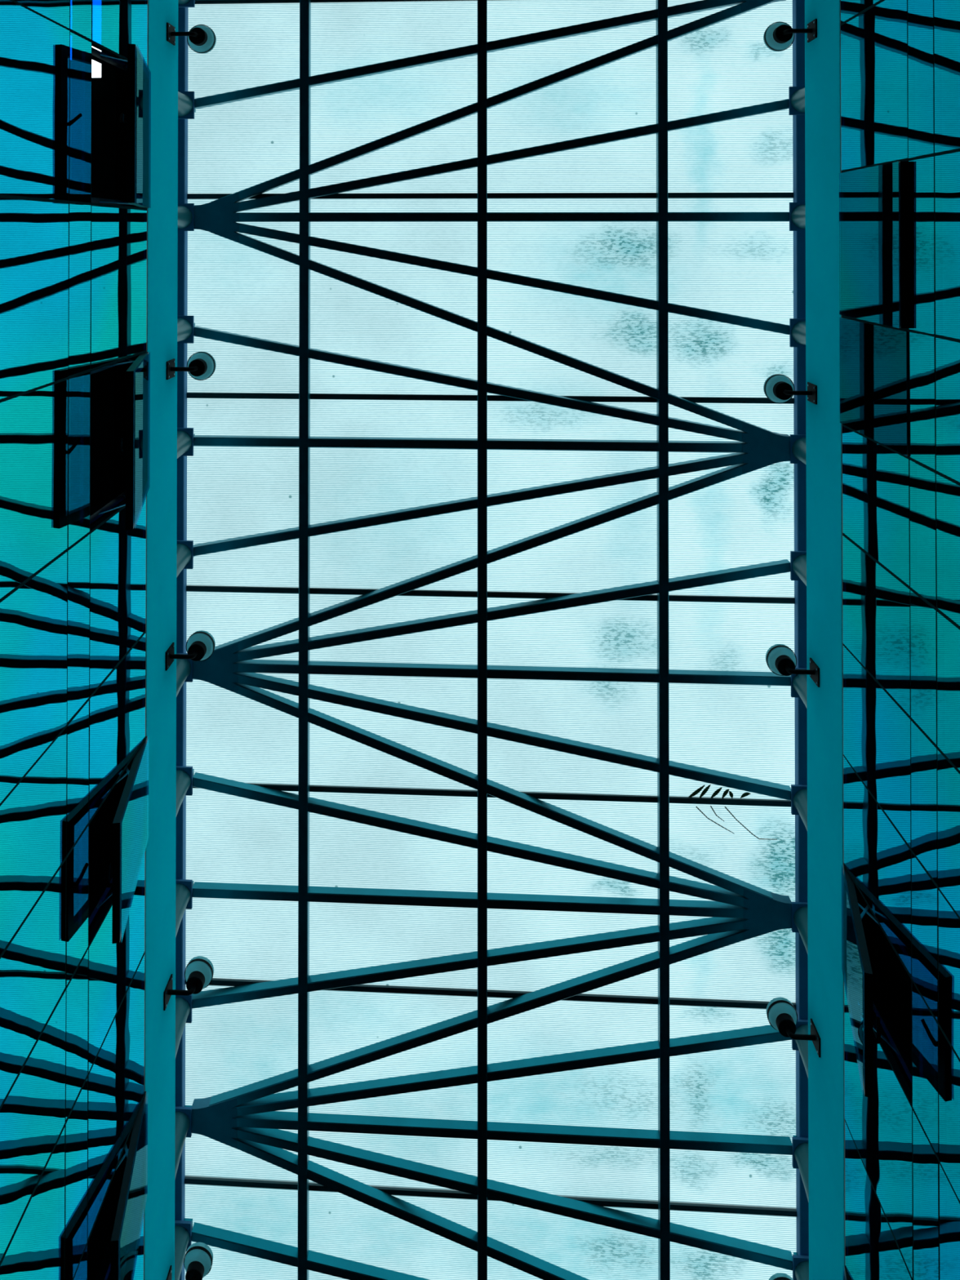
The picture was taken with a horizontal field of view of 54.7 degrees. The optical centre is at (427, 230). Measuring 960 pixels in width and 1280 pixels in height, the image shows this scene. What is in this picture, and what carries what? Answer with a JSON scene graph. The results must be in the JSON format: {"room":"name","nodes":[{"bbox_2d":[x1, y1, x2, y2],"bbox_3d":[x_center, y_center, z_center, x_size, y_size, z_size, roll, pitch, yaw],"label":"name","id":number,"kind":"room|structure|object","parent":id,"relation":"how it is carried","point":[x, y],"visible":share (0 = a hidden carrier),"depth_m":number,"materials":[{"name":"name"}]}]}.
{"room":"glass-roofed atrium","nodes":[
{"label":"glass-roofed atrium","id":0,"kind":"room"},
{"bbox_2d":[0,0,147,1279],"bbox_3d":[-2.811,4.730,3.440,0.245,9.866,18.600,0,-91,3],"label":"wall","id":1,"kind":"structure","parent":0,"point":[73,268],"depth_m":6.38,"materials":[{"name":"teal mirror"}]},
{"bbox_2d":[88,736,148,943],"bbox_3d":[-2.441,4.860,7.514,0.392,1.276,0.910,0,-91,3],"label":"awning window","id":2,"kind":"structure","parent":1,"relation":"in","point":[131,821],"depth_m":7.26,"materials":[{"name":"blue glass"}]},
{"bbox_2d":[89,351,150,529],"bbox_3d":[-2.398,1.650,7.541,0.476,1.276,1.203,0,-91,3],"label":"awning window","id":3,"kind":"structure","parent":1,"relation":"in","point":[137,474],"depth_m":7.22,"materials":[{"name":"black metal"}]},
{"bbox_2d":[94,1091,147,1279],"bbox_3d":[-2.443,7.940,7.487,0.390,1.276,0.911,0,-91,3],"label":"awning window","id":4,"kind":"structure","parent":1,"relation":"in","point":[120,1255],"depth_m":7.43,"materials":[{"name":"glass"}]},
{"bbox_2d":[91,44,151,208],"bbox_3d":[-2.395,-0.800,7.563,0.480,1.276,1.215,0,-91,3],"label":"awning window","id":5,"kind":"structure","parent":1,"relation":"in","point":[136,66],"depth_m":7.25,"materials":[{"name":"black metal"}]},
{"bbox_2d":[144,0,177,1279],"bbox_3d":[-2.591,4.779,8.804,0.130,0.863,18.600,0,-91,3],"label":"fascia beam","id":6,"kind":"structure","parent":1,"relation":"on","point":[162,55],"depth_m":8.78,"materials":[{"name":"teal metal"}]},
{"bbox_2d":[163,955,213,1010],"bbox_3d":[-2.324,7.366,9.033,0.380,0.395,0.285,0,-91,3],"label":"uplight","id":7,"kind":"object","parent":6,"relation":"attached to","point":[199,971],"visible":1,"depth_m":9.07,"materials":[{"name":"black metal"}]},
{"bbox_2d":[166,1242,213,1279],"bbox_3d":[-2.325,10.191,9.008,0.380,0.395,0.285,0,-91,3],"label":"uplight","id":8,"kind":"object","parent":6,"relation":"attached to","point":[197,1262],"visible":1,"depth_m":9.10,"materials":[{"name":"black metal"}]},
{"bbox_2d":[165,630,215,671],"bbox_3d":[-2.321,4.141,9.082,0.380,0.395,0.285,0,-91,3],"label":"uplight","id":9,"kind":"object","parent":6,"relation":"attached to","point":[200,646],"visible":1,"depth_m":9.10,"materials":[{"name":"black metal"}]},
{"bbox_2d":[166,22,216,53],"bbox_3d":[-2.320,-1.918,9.117,0.380,0.395,0.285,0,-91,3],"label":"uplight","id":10,"kind":"object","parent":6,"relation":"attached to","point":[201,38],"visible":1,"depth_m":9.13,"materials":[{"name":"black metal"}]},
{"bbox_2d":[166,351,216,380],"bbox_3d":[-2.320,1.352,9.108,0.380,0.395,0.285,0,-91,3],"label":"uplight","id":11,"kind":"object","parent":6,"relation":"attached to","point":[201,366],"visible":1,"depth_m":9.12,"materials":[{"name":"black metal"}]},
{"bbox_2d":[184,1242,213,1277],"bbox_3d":[-2.271,10.192,9.142,0.274,0.120,0.274,0,-91,3],"label":"glass shade","id":12,"kind":"object","parent":1,"relation":"attached to","point":[199,1254],"depth_m":9.12,"materials":[{"name":"glass"}]},
{"bbox_2d":[185,955,213,988],"bbox_3d":[-2.269,7.367,9.168,0.274,0.120,0.274,0,-91,3],"label":"glass shade","id":13,"kind":"object","parent":1,"relation":"attached to","point":[202,966],"depth_m":9.14,"materials":[{"name":"teal glass"}]},
{"bbox_2d":[186,630,215,660],"bbox_3d":[-2.267,4.143,9.217,0.274,0.120,0.274,0,-91,3],"label":"glass shade","id":14,"kind":"object","parent":1,"relation":"attached to","point":[202,637],"depth_m":9.18,"materials":[{"name":"teal glass"}]},
{"bbox_2d":[187,25,216,53],"bbox_3d":[-2.266,-1.917,9.252,0.274,0.120,0.274,0,-91,3],"label":"glass shade","id":15,"kind":"object","parent":1,"relation":"attached to","point":[209,44],"depth_m":9.22,"materials":[{"name":"teal glass"}]},
{"bbox_2d":[187,351,216,379],"bbox_3d":[-2.266,1.353,9.242,0.274,0.120,0.274,0,-91,3],"label":"glass shade","id":16,"kind":"object","parent":1,"relation":"attached to","point":[210,362],"depth_m":9.21,"materials":[{"name":"teal glass"}]},
{"bbox_3d":[-4.075,4.785,9.530,2.900,1.500,18.600,0,-91,3],"label":"trim","id":17,"kind":"structure","parent":1,"relation":"attached to","visible":0},
{"bbox_2d":[174,1105,191,1179],"bbox_3d":[-2.693,9.668,9.680,0.300,0.990,0.300,0,-91,3],"label":"support post","id":18,"kind":"object","parent":17,"relation":"on","point":[183,1114],"visible":0.44,"depth_m":9.92,"materials":[{"name":"metal"}]},
{"bbox_2d":[191,928,792,1279],"bbox_3d":[0.640,9.672,9.950,6.430,0.120,4.752,0,-91,3],"label":"support strut","id":19,"kind":"object","parent":18,"relation":"on","point":[247,1119],"visible":0.91,"depth_m":9.93,"materials":[{"name":"teal metal"}]},
{"bbox_2d":[174,1217,192,1279],"bbox_3d":[-2.694,10.895,9.669,0.300,0.990,0.300,0,-91,3],"label":"support post","id":20,"kind":"object","parent":17,"relation":"on","point":[183,1228],"visible":0.55,"depth_m":9.93,"materials":[{"name":"metal"}]},
{"bbox_2d":[191,1222,429,1279],"bbox_3d":[0.630,12.126,9.928,6.430,0.120,2.505,0,-91,3],"label":"support strut","id":21,"kind":"object","parent":20,"relation":"attached to","point":[209,1235],"visible":1,"depth_m":10.02,"materials":[{"name":"teal metal"}]},
{"bbox_2d":[175,993,192,1056],"bbox_3d":[-2.693,8.441,9.691,0.300,0.990,0.300,0,-91,3],"label":"support post","id":22,"kind":"object","parent":17,"relation":"on","point":[183,1003],"visible":0.33,"depth_m":9.92,"materials":[{"name":"metal"}]},
{"bbox_2d":[175,879,193,937],"bbox_3d":[-2.692,7.213,9.702,0.300,0.990,0.300,0,-91,3],"label":"support post","id":23,"kind":"object","parent":17,"relation":"on","point":[184,887],"visible":0.41,"depth_m":9.96,"materials":[{"name":"metal"}]},
{"bbox_2d":[176,653,192,696],"bbox_3d":[-2.691,4.759,9.724,0.300,0.990,0.300,0,-91,3],"label":"support post","id":24,"kind":"object","parent":17,"relation":"on","point":[184,666],"visible":0.37,"depth_m":9.94,"materials":[{"name":"metal"}]},
{"bbox_2d":[174,7,188,1279],"bbox_3d":[-2.727,4.792,10.191,0.110,0.120,18.600,0,-91,3],"label":"beam","id":25,"kind":"structure","parent":24,"relation":"on","point":[183,12],"depth_m":10.16,"materials":[{"name":"blue metal"}]},
{"bbox_2d":[192,462,791,898],"bbox_3d":[0.642,4.763,9.994,6.430,0.120,4.752,0,-91,3],"label":"support strut","id":26,"kind":"object","parent":24,"relation":"attached to","point":[232,666],"visible":0.85,"depth_m":9.95,"materials":[{"name":"teal metal"}]},
{"bbox_2d":[297,0,311,1279],"bbox_3d":[-1.347,4.791,10.095,0.104,0.115,18.600,0,-91,3],"label":"purlin","id":27,"kind":"object","parent":26,"relation":"attached to","point":[304,5],"visible":0.87,"depth_m":10.04,"materials":[{"name":"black metal"}]},
{"bbox_2d":[477,0,487,1279],"bbox_3d":[0.589,4.791,9.995,0.104,0.115,18.600,0,-91,3],"label":"purlin","id":28,"kind":"object","parent":26,"relation":"attached to","point":[482,4],"visible":0.88,"depth_m":9.94,"materials":[{"name":"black metal"}]},
{"bbox_2d":[656,0,670,1279],"bbox_3d":[2.514,4.791,9.896,0.104,0.115,18.600,0,-91,3],"label":"purlin","id":29,"kind":"object","parent":26,"relation":"attached to","point":[662,271],"visible":0.88,"depth_m":9.84,"materials":[{"name":"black metal"}]},
{"bbox_2d":[176,765,194,815],"bbox_3d":[-2.692,5.986,9.713,0.300,0.990,0.300,0,-91,3],"label":"support post","id":30,"kind":"object","parent":17,"relation":"on","point":[184,775],"visible":0.42,"depth_m":9.98,"materials":[{"name":"blue metal"}]},
{"bbox_2d":[176,540,194,577],"bbox_3d":[-2.691,3.532,9.736,0.300,0.990,0.300,0,-91,3],"label":"support post","id":31,"kind":"object","parent":17,"relation":"on","point":[184,557],"visible":0.39,"depth_m":10.01,"materials":[{"name":"metal"}]},
{"bbox_2d":[177,315,195,343],"bbox_3d":[-2.690,1.077,9.758,0.300,0.990,0.300,0,-91,3],"label":"support post","id":32,"kind":"object","parent":17,"relation":"on","point":[185,324],"visible":0.4,"depth_m":10.06,"materials":[{"name":"blue metal"}]},
{"bbox_2d":[177,427,195,458],"bbox_3d":[-2.690,2.304,9.747,0.300,0.990,0.300,0,-91,3],"label":"support post","id":33,"kind":"object","parent":17,"relation":"on","point":[185,436],"visible":0.41,"depth_m":10.04,"materials":[{"name":"metal"}]},
{"bbox_2d":[177,203,194,231],"bbox_3d":[-2.689,-0.150,9.769,0.300,0.990,0.300,0,-91,3],"label":"support post","id":34,"kind":"object","parent":17,"relation":"on","point":[185,211],"visible":0.41,"depth_m":10.08,"materials":[{"name":"metal"}]},
{"bbox_2d":[194,1,789,432],"bbox_3d":[0.644,-0.146,10.039,6.430,0.120,4.752,0,-91,3],"label":"support strut","id":35,"kind":"object","parent":34,"relation":"attached to","point":[220,217],"visible":0.98,"depth_m":9.99,"materials":[{"name":"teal metal"}]},
{"bbox_2d":[177,91,195,119],"bbox_3d":[-2.689,-1.377,9.780,0.300,0.990,0.300,0,-91,3],"label":"support post","id":36,"kind":"object","parent":17,"relation":"on","point":[186,109],"visible":0.42,"depth_m":10.08,"materials":[{"name":"metal"}]},
{"bbox_2d":[177,0,195,7],"bbox_3d":[-2.688,-2.605,9.791,0.300,0.990,0.300,0,-91,3],"label":"support post","id":37,"kind":"object","parent":17,"relation":"on","point":[181,3],"visible":0.69,"depth_m":10.14,"materials":[{"name":"blue metal"}]},
{"bbox_2d":[87,51,119,1279],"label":"open window","id":38,"kind":"structure","parent":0,"point":[105,91],"depth_m":8.15,"materials":[{"name":"black glass"}]},
{"bbox_2d":[91,46,102,79],"bbox_3d":[-2.972,-2.296,8.291,0.141,0.030,1.884,0,-91,3],"label":"ceiling light","id":39,"kind":"object","parent":38,"relation":"attached to","point":[96,68],"visible":0.24,"depth_m":8.28,"materials":[{"name":"white"}]},
{"bbox_2d":[184,0,796,1279],"bbox_3d":[0.623,4.792,10.093,8.800,0.020,18.592,0,-91,3],"label":"ceiling","id":40,"kind":"structure","parent":0,"point":[781,870],"depth_m":10.07,"materials":[{"name":"white glass"}]},
{"bbox_2d":[195,0,502,4],"bbox_3d":[0.625,-2.549,10.153,8.800,0.063,0.058,0,-91,3],"label":"bar","id":41,"kind":"object","parent":40,"relation":"attached to","point":[225,2],"visible":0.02,"depth_m":10.23,"materials":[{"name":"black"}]},
{"bbox_2d":[186,192,793,199],"bbox_3d":[0.624,-0.380,10.134,8.800,0.063,0.058,0,-91,3],"label":"bar","id":42,"kind":"object","parent":40,"relation":"attached to","point":[517,195],"visible":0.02,"depth_m":10.06,"materials":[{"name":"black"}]},
{"bbox_2d":[185,977,795,1008],"bbox_3d":[0.621,8.269,10.055,8.800,0.063,0.058,0,-91,3],"label":"bar","id":43,"kind":"object","parent":40,"relation":"attached to","point":[219,981],"visible":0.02,"depth_m":10.01,"materials":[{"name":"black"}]},
{"bbox_2d":[186,392,794,404],"bbox_3d":[0.623,1.825,10.114,8.800,0.063,0.058,0,-91,3],"label":"bar","id":44,"kind":"object","parent":40,"relation":"attached to","point":[189,395],"visible":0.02,"depth_m":10.11,"materials":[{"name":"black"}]},
{"bbox_2d":[184,1175,796,1217],"bbox_3d":[0.620,10.447,10.036,8.800,0.063,0.058,0,-91,3],"label":"bar","id":45,"kind":"object","parent":40,"relation":"attached to","point":[189,1180],"visible":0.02,"depth_m":10.02,"materials":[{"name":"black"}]},
{"bbox_2d":[186,585,795,604],"bbox_3d":[0.623,3.958,10.094,8.800,0.063,0.058,0,-91,3],"label":"bar","id":46,"kind":"object","parent":40,"relation":"attached to","point":[188,588],"visible":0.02,"depth_m":10.07,"materials":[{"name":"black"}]},
{"bbox_2d":[192,782,791,806],"bbox_3d":[0.622,6.117,10.075,8.800,0.063,0.058,0,-91,3],"label":"bar","id":47,"kind":"object","parent":40,"relation":"attached to","point":[329,788],"visible":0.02,"depth_m":10.01,"materials":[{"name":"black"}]},
{"bbox_2d":[688,784,777,839],"bbox_3d":[3.278,6.226,9.924,1.005,0.011,0.465,11,-90,3],"label":"debris","id":48,"kind":"object","parent":40,"relation":"on","point":[704,791],"visible":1,"depth_m":9.93,"materials":[{"name":"black"}]},
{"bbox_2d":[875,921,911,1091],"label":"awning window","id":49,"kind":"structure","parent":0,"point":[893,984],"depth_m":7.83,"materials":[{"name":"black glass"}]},
{"bbox_2d":[840,0,959,1279],"bbox_3d":[3.367,4.730,3.127,0.245,9.879,18.600,0,-91,3],"label":"wall","id":50,"kind":"structure","parent":0,"point":[900,60],"depth_m":6.60,"materials":[{"name":"teal glass"}]},
{"bbox_2d":[763,22,793,51],"bbox_3d":[3.426,-1.893,9.018,0.274,0.120,0.274,0,-91,3],"label":"glass shade","id":51,"kind":"object","parent":50,"relation":"attached to","point":[769,39],"depth_m":8.98,"materials":[{"name":"teal glass"}]},
{"bbox_2d":[763,373,793,402],"bbox_3d":[3.427,1.543,9.016,0.274,0.120,0.274,0,-91,3],"label":"glass shade","id":52,"kind":"object","parent":50,"relation":"attached to","point":[769,385],"depth_m":8.98,"materials":[{"name":"teal glass"}]},
{"bbox_2d":[765,644,795,675],"bbox_3d":[3.424,4.161,8.953,0.274,0.120,0.274,0,-91,3],"label":"glass shade","id":53,"kind":"object","parent":50,"relation":"attached to","point":[776,651],"depth_m":8.92,"materials":[{"name":"teal glass"}]},
{"bbox_2d":[766,997,796,1031],"bbox_3d":[3.423,7.583,8.932,0.274,0.120,0.274,0,-91,3],"label":"glass shade","id":54,"kind":"object","parent":50,"relation":"attached to","point":[778,1007],"depth_m":8.91,"materials":[{"name":"glass"}]},
{"bbox_2d":[804,0,844,1279],"bbox_3d":[3.703,4.779,8.502,0.130,0.884,18.600,0,-91,3],"label":"fascia beam","id":55,"kind":"structure","parent":50,"relation":"on","point":[826,1185],"depth_m":8.46,"materials":[{"name":"teal metal"}]},
{"bbox_2d":[768,1272,793,1279],"bbox_3d":[3.462,10.231,8.768,0.380,0.395,0.285,0,-91,3],"label":"uplight","id":56,"kind":"object","parent":55,"relation":"attached to","point":[780,1276],"visible":1,"depth_m":8.95,"materials":[{"name":"black metal"}]},
{"bbox_2d":[763,18,817,51],"bbox_3d":[3.467,-1.894,8.878,0.380,0.395,0.285,0,-91,3],"label":"uplight","id":57,"kind":"object","parent":55,"relation":"attached to","point":[779,36],"visible":1,"depth_m":8.88,"materials":[{"name":"black metal"}]},
{"bbox_2d":[763,373,817,404],"bbox_3d":[3.467,1.542,8.877,0.380,0.395,0.285,0,-91,3],"label":"uplight","id":58,"kind":"object","parent":55,"relation":"attached to","point":[779,388],"visible":1,"depth_m":8.88,"materials":[{"name":"black metal"}]},
{"bbox_2d":[765,644,819,687],"bbox_3d":[3.464,4.159,8.813,0.380,0.395,0.285,0,-91,3],"label":"uplight","id":59,"kind":"object","parent":55,"relation":"attached to","point":[781,660],"visible":1,"depth_m":8.83,"materials":[{"name":"black metal"}]},
{"bbox_2d":[766,997,820,1057],"bbox_3d":[3.463,7.581,8.792,0.380,0.395,0.285,0,-91,3],"label":"uplight","id":60,"kind":"object","parent":55,"relation":"attached to","point":[782,1015],"visible":1,"depth_m":8.83,"materials":[{"name":"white metal"}]},
{"bbox_2d":[842,1265,849,1279],"bbox_3d":[3.400,9.102,7.174,0.428,1.276,0.906,0,-91,3],"label":"awning window","id":61,"kind":"structure","parent":50,"relation":"in","point":[846,1276],"depth_m":7.69,"materials":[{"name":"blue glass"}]},
{"bbox_2d":[839,161,908,328],"bbox_3d":[3.509,0.107,7.250,0.217,1.276,1.214,0,-91,3],"label":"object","id":62,"kind":"structure","parent":50,"relation":"in","point":[873,219],"depth_m":7.08,"materials":[{"name":"black"}]},
{"bbox_2d":[839,317,909,456],"bbox_3d":[3.533,1.172,7.239,0.168,1.276,0.908,0,-91,3],"label":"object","id":63,"kind":"structure","parent":50,"relation":"in","point":[874,358],"depth_m":7.12,"materials":[{"name":"teal glass"}]},
{"bbox_2d":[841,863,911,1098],"bbox_3d":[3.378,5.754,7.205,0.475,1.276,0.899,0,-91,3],"label":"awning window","id":64,"kind":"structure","parent":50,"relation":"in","point":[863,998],"depth_m":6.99,"materials":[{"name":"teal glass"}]},
{"bbox_3d":[0.326,-4.660,4.381,12.400,11.900,0.200,0,-91,3],"label":"wall","id":65,"kind":"structure","parent":0,"visible":0},
{"bbox_3d":[5.253,4.784,9.048,2.900,1.500,18.600,0,-91,3],"label":"trim","id":66,"kind":"structure","parent":65,"relation":"attached to","visible":0},
{"bbox_2d":[788,86,804,115],"bbox_3d":[3.924,-1.378,9.455,0.300,0.955,0.300,0,-91,3],"label":"support post","id":67,"kind":"object","parent":66,"relation":"on","point":[796,94],"visible":0.35,"depth_m":9.77,"materials":[{"name":"metal"}]},
{"bbox_2d":[789,202,805,231],"bbox_3d":[3.923,-0.150,9.444,0.300,0.955,0.300,0,-91,3],"label":"support post","id":68,"kind":"object","parent":66,"relation":"on","point":[797,210],"visible":0.47,"depth_m":9.75,"materials":[{"name":"metal"}]},
{"bbox_2d":[789,318,805,346],"bbox_3d":[3.923,1.077,9.433,0.300,0.955,0.300,0,-91,3],"label":"support post","id":69,"kind":"object","parent":66,"relation":"on","point":[797,326],"visible":0.37,"depth_m":9.74,"materials":[{"name":"metal"}]},
{"bbox_2d":[790,551,806,586],"bbox_3d":[3.922,3.531,9.411,0.300,0.955,0.300,0,-91,3],"label":"support post","id":70,"kind":"object","parent":66,"relation":"on","point":[797,558],"visible":0.38,"depth_m":9.71,"materials":[{"name":"blue metal"}]},
{"bbox_2d":[790,434,806,465],"bbox_3d":[3.922,2.304,9.422,0.300,0.955,0.300,0,-91,3],"label":"support post","id":71,"kind":"object","parent":66,"relation":"on","point":[797,442],"visible":0.39,"depth_m":9.72,"materials":[{"name":"blue metal"}]},
{"bbox_2d":[193,326,790,555],"bbox_3d":[0.633,2.308,10.017,6.430,0.120,2.505,0,-91,3],"label":"support strut","id":72,"kind":"object","parent":71,"relation":"attached to","point":[757,447],"visible":0.99,"depth_m":9.96,"materials":[{"name":"teal metal"}]},
{"bbox_2d":[791,784,807,831],"bbox_3d":[3.921,5.986,9.389,0.300,0.955,0.300,0,-91,3],"label":"support post","id":73,"kind":"object","parent":66,"relation":"on","point":[798,792],"visible":0.37,"depth_m":9.67,"materials":[{"name":"metal"}]},
{"bbox_2d":[791,667,807,708],"bbox_3d":[3.921,4.759,9.400,0.300,0.955,0.300,0,-91,3],"label":"support post","id":74,"kind":"object","parent":66,"relation":"on","point":[798,682],"visible":0.34,"depth_m":9.64,"materials":[{"name":"metal"}]},
{"bbox_2d":[792,0,808,1255],"bbox_3d":[3.977,4.791,9.845,0.115,0.120,18.600,0,-91,3],"label":"beam","id":75,"kind":"structure","parent":74,"relation":"on","point":[798,6],"depth_m":9.80,"materials":[{"name":"blue metal"}]},
{"bbox_2d":[791,902,808,955],"bbox_3d":[3.920,7.213,9.377,0.300,0.955,0.300,0,-91,3],"label":"support post","id":76,"kind":"object","parent":66,"relation":"on","point":[799,909],"visible":0.38,"depth_m":9.65,"materials":[{"name":"metal"}]},
{"bbox_2d":[191,772,791,1008],"bbox_3d":[0.631,7.217,9.973,6.430,0.120,2.505,0,-91,3],"label":"support strut","id":77,"kind":"object","parent":76,"relation":"attached to","point":[761,914],"visible":0.96,"depth_m":9.94,"materials":[{"name":"teal metal"}]},
{"bbox_2d":[791,1019,808,1077],"bbox_3d":[3.920,8.440,9.366,0.300,0.955,0.300,0,-91,3],"label":"support post","id":78,"kind":"object","parent":66,"relation":"on","point":[802,1025],"visible":0.3,"depth_m":9.61,"materials":[{"name":"metal"}]},
{"bbox_2d":[791,1135,808,1203],"bbox_3d":[3.919,9.668,9.355,0.300,0.955,0.300,0,-91,3],"label":"support post","id":79,"kind":"object","parent":66,"relation":"on","point":[799,1144],"visible":0.36,"depth_m":9.62,"materials":[{"name":"metal"}]},
{"bbox_2d":[792,1252,808,1279],"bbox_3d":[3.919,10.895,9.344,0.300,0.955,0.300,0,-91,3],"label":"support post","id":80,"kind":"object","parent":66,"relation":"on","point":[800,1263],"visible":0.67,"depth_m":9.67,"materials":[{"name":"metal"}]},
{"bbox_3d":[3.924,-2.605,9.466,0.300,0.955,0.300,0,-91,3],"label":"support post","id":81,"kind":"object","parent":66,"relation":"on","visible":0},
{"bbox_2d":[194,0,786,109],"bbox_3d":[0.635,-2.601,10.062,6.430,0.120,2.505,0,-91,3],"label":"support strut","id":82,"kind":"object","parent":81,"relation":"attached to","point":[704,5],"visible":0.98,"depth_m":10.02,"materials":[{"name":"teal metal"}]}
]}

